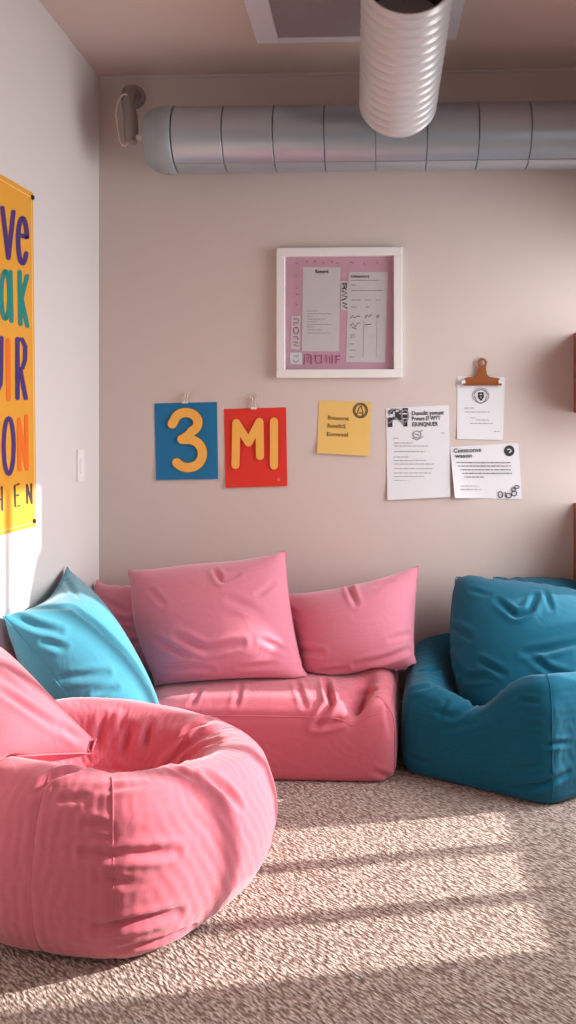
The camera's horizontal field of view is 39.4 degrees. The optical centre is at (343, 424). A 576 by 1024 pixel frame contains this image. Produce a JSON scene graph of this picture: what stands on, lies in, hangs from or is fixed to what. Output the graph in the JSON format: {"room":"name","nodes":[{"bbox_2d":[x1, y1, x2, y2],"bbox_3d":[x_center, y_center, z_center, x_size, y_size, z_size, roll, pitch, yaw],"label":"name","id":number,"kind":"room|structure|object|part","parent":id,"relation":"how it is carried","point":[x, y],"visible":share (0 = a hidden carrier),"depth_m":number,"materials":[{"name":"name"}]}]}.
{"room":"classroom reading corner","nodes":[
{"label":"classroom reading corner","id":0,"kind":"room"},
{"bbox_2d":[0,0,98,660],"bbox_3d":[-1.434,-0.155,1.481,0.120,3.310,5.590,0,0,2],"label":"wall","id":1,"kind":"structure","parent":0,"point":[49,92],"depth_m":3.60,"materials":[{"name":"white paint"}]},
{"bbox_2d":[0,174,35,534],"bbox_3d":[-1.313,-0.272,2.999,0.003,1.397,0.764,0,0,2],"label":"poster","id":2,"kind":"object","parent":1,"relation":"attached to","point":[17,338],"visible":1,"depth_m":3.19,"materials":[{"name":"orange paper"}]},
{"bbox_2d":[76,449,83,481],"bbox_3d":[-1.276,0.197,3.878,0.013,0.155,0.087,0,0,2],"label":"light switch","id":3,"kind":"object","parent":1,"relation":"attached to","point":[79,453],"visible":1,"depth_m":3.85,"materials":[{"name":"white plastic"}]},
{"bbox_2d":[0,719,575,1023],"bbox_3d":[0.215,1.550,1.418,3.420,0.100,5.590,0,0,2],"label":"floor","id":4,"kind":"structure","parent":0,"point":[407,897],"depth_m":2.35,"materials":[{"name":"carpet"}]},
{"bbox_2d":[0,697,277,958],"bbox_3d":[-0.768,1.240,2.647,1.080,0.511,0.972,0,0,2],"label":"bean bag","id":5,"kind":"object","parent":4,"relation":"on","point":[122,849],"visible":0.95,"depth_m":2.25,"materials":[{"name":"pink fabric"}]},
{"bbox_2d":[0,647,96,761],"bbox_3d":[-1.125,0.909,2.543,0.554,0.324,0.411,0,0,28],"label":"cushion","id":6,"kind":"object","parent":5,"relation":"on","point":[33,725],"visible":0.94,"depth_m":2.48,"materials":[{"name":"pink fabric"}]},
{"bbox_2d":[153,658,399,780],"bbox_3d":[-0.329,1.289,3.722,1.191,0.421,0.739,0,0,2],"label":"sofa","id":7,"kind":"object","parent":4,"relation":"on","point":[313,726],"visible":0.52,"depth_m":3.38,"materials":[{"name":"pink fabric"}]},
{"bbox_2d":[2,567,158,703],"bbox_3d":[-1.005,1.029,3.337,0.563,0.756,0.672,0,0,2],"label":"cushion","id":8,"kind":"object","parent":7,"relation":"on","point":[71,642],"visible":0.55,"depth_m":3.10,"materials":[{"name":"blue fabric"}]},
{"bbox_2d":[94,579,150,672],"bbox_3d":[-0.864,0.981,3.936,0.803,0.468,0.386,0,0,2],"label":"cushion","id":9,"kind":"object","parent":7,"relation":"on","point":[117,598],"visible":0.12,"depth_m":3.85,"materials":[{"name":"fabric"}]},
{"bbox_2d":[128,550,306,685],"bbox_3d":[-0.611,0.899,3.742,0.896,0.586,0.467,0,0,2],"label":"cushion","id":10,"kind":"object","parent":7,"relation":"on","point":[227,619],"visible":1,"depth_m":3.60,"materials":[{"name":"fabric"}]},
{"bbox_2d":[289,566,418,674],"bbox_3d":[0.017,0.923,3.831,0.700,0.456,0.423,0,0,2],"label":"cushion","id":11,"kind":"object","parent":7,"relation":"on","point":[355,628],"visible":0.92,"depth_m":3.70,"materials":[{"name":"fabric"}]},
{"bbox_2d":[401,575,575,803],"bbox_3d":[0.878,1.114,3.586,1.247,0.770,0.927,0,0,2],"label":"bean bag chair","id":12,"kind":"object","parent":4,"relation":"on","point":[489,702],"visible":0.99,"depth_m":3.40,"materials":[{"name":"teal fabric"}]},
{"bbox_3d":[0.995,1.098,3.667,1.013,0.737,0.686,0,0,2],"label":"backrest","id":13,"kind":"part","parent":12,"relation":"part of","materials":[{"name":"teal fabric"}]},
{"bbox_3d":[1.120,1.021,3.872,0.765,0.528,0.335,0,0,2],"label":"backrest","id":14,"kind":"part","parent":12,"relation":"part of","materials":[{"name":"teal fabric"}]},
{"bbox_2d":[39,0,575,75],"bbox_3d":[0.215,-1.860,1.418,3.420,0.100,5.590,0,0,2],"label":"ceiling","id":15,"kind":"structure","parent":0,"point":[115,37],"depth_m":3.76,"materials":[{"name":"paint"}]},
{"bbox_2d":[244,0,464,43],"bbox_3d":[0.043,-1.801,3.383,0.933,0.018,0.720,0,0,2],"label":"ceiling vent","id":16,"kind":"object","parent":15,"relation":"in","point":[272,21],"visible":0.69,"depth_m":3.56,"materials":[{"name":"white metal"}]},
{"bbox_2d":[359,0,452,137],"bbox_3d":[0.237,-1.530,3.253,0.365,0.520,0.776,0,0,2],"label":"pipe","id":17,"kind":"object","parent":15,"relation":"attached to","point":[403,42],"visible":1,"depth_m":3.17,"materials":[{"name":"white metal"}]},
{"bbox_2d":[99,71,575,700],"bbox_3d":[0.320,-0.155,4.151,3.180,3.310,0.120,0,0,2],"label":"wall","id":18,"kind":"structure","parent":0,"point":[187,262],"depth_m":4.11,"materials":[{"name":"paint"}]},
{"bbox_2d":[121,85,145,143],"bbox_3d":[-1.055,-1.571,4.021,0.126,0.376,0.296,0,0,-16],"label":"bracket","id":19,"kind":"object","parent":18,"relation":"attached to","point":[135,99],"visible":0.93,"depth_m":3.93,"materials":[{"name":"grey metal"}]},
{"bbox_2d":[115,93,128,146],"bbox_3d":[-1.077,-1.479,3.879,0.071,0.258,0.009,0,0,2],"label":"cable","id":20,"kind":"object","parent":19,"relation":"attached to","point":[120,97],"visible":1,"depth_m":3.88,"materials":[{"name":"beige plastic"}]},
{"bbox_2d":[142,100,575,174],"bbox_3d":[0.465,-1.387,3.855,2.858,0.318,0.318,0,0,2],"label":"air duct","id":21,"kind":"object","parent":19,"relation":"attached to","point":[506,135],"visible":0.91,"depth_m":3.75,"materials":[{"name":"grey metal"}]},
{"bbox_2d":[182,392,188,403],"bbox_3d":[-0.814,-0.141,4.118,0.038,0.062,0.013,0,0,2],"label":"peg","id":22,"kind":"object","parent":18,"relation":"attached to","point":[185,395],"visible":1,"depth_m":4.11,"materials":[{"name":"beige plastic"}]},
{"bbox_2d":[154,402,217,479],"bbox_3d":[-0.815,0.083,4.128,0.334,0.403,0.009,0,0,2],"label":"poster","id":23,"kind":"object","parent":18,"relation":"attached to","point":[186,443],"visible":1,"depth_m":4.13,"materials":[{"name":"blue paper"}]},
{"bbox_2d":[250,393,257,409],"bbox_3d":[-0.462,-0.121,4.105,0.046,0.084,0.013,0,0,2],"label":"peg","id":24,"kind":"object","parent":18,"relation":"attached to","point":[253,403],"visible":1,"depth_m":4.10,"materials":[{"name":"beige plastic"}]},
{"bbox_2d":[224,407,286,487],"bbox_3d":[-0.455,0.117,4.115,0.328,0.415,0.009,0,0,2],"label":"poster","id":25,"kind":"object","parent":18,"relation":"attached to","point":[255,440],"visible":1,"depth_m":4.12,"materials":[{"name":"red paper"}]},
{"bbox_2d":[98,67,575,78],"bbox_3d":[0.317,-1.802,4.085,3.180,0.016,0.012,0,0,2],"label":"trim","id":26,"kind":"structure","parent":18,"relation":"attached to","point":[568,68],"depth_m":4.10,"materials":[{"name":"paint"}]},
{"bbox_2d":[276,247,401,377],"bbox_3d":[-0.024,-0.572,4.085,0.641,0.664,0.033,0,0,2],"label":"picture frame","id":27,"kind":"object","parent":18,"relation":"attached to","point":[339,309],"visible":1,"depth_m":4.09,"materials":[{"name":"white wood"}]},
{"bbox_2d":[317,401,370,455],"bbox_3d":[0.000,0.016,4.095,0.276,0.284,0.013,0,0,2],"label":"note","id":28,"kind":"object","parent":18,"relation":"attached to","point":[343,426],"visible":1,"depth_m":4.10,"materials":[{"name":"yellow paper"}]},
{"bbox_2d":[400,701,401,718],"bbox_3d":[0.317,1.455,4.084,3.180,0.090,0.014,0,0,2],"label":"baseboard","id":29,"kind":"structure","parent":18,"relation":"attached to","point":[400,701],"depth_m":4.08,"materials":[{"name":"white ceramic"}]},
{"bbox_2d":[386,405,449,499],"bbox_3d":[0.378,0.140,4.082,0.328,0.485,0.011,0,0,2],"label":"paper sheet","id":30,"kind":"object","parent":18,"relation":"attached to","point":[418,438],"visible":1,"depth_m":4.08,"materials":[{"name":"grey paper"}]},
{"bbox_2d":[462,358,501,385],"bbox_3d":[0.699,-0.271,4.060,0.202,0.141,0.021,0,0,2],"label":"clip","id":31,"kind":"object","parent":18,"relation":"attached to","point":[481,379],"visible":1,"depth_m":4.06,"materials":[{"name":"orange metal"}]},
{"bbox_2d":[457,376,504,439],"bbox_3d":[0.697,-0.087,4.072,0.244,0.326,0.005,0,0,2],"label":"paper sheet","id":32,"kind":"object","parent":31,"relation":"hanging from","point":[480,409],"visible":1,"depth_m":4.07,"materials":[{"name":"grey paper"}]},
{"bbox_2d":[450,443,521,498],"bbox_3d":[0.722,0.234,4.061,0.364,0.284,0.025,0,0,2],"label":"paper sheet","id":33,"kind":"object","parent":18,"relation":"attached to","point":[479,471],"visible":1,"depth_m":4.07,"materials":[{"name":"grey paper"}]},
{"bbox_2d":[574,332,575,412],"bbox_3d":[1.368,-0.264,3.919,0.420,0.404,0.257,0,0,2],"label":"wall shelf","id":34,"kind":"object","parent":18,"relation":"attached to","point":[575,332],"visible":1,"depth_m":4.01,"materials":[{"name":"orange wood"}]},
{"bbox_2d":[574,503,575,579],"bbox_3d":[1.368,0.589,3.919,0.420,0.390,0.257,0,0,2],"label":"wall shelf","id":35,"kind":"object","parent":18,"relation":"attached to","point":[574,503],"visible":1,"depth_m":4.03,"materials":[{"name":"orange wood"}]}
]}

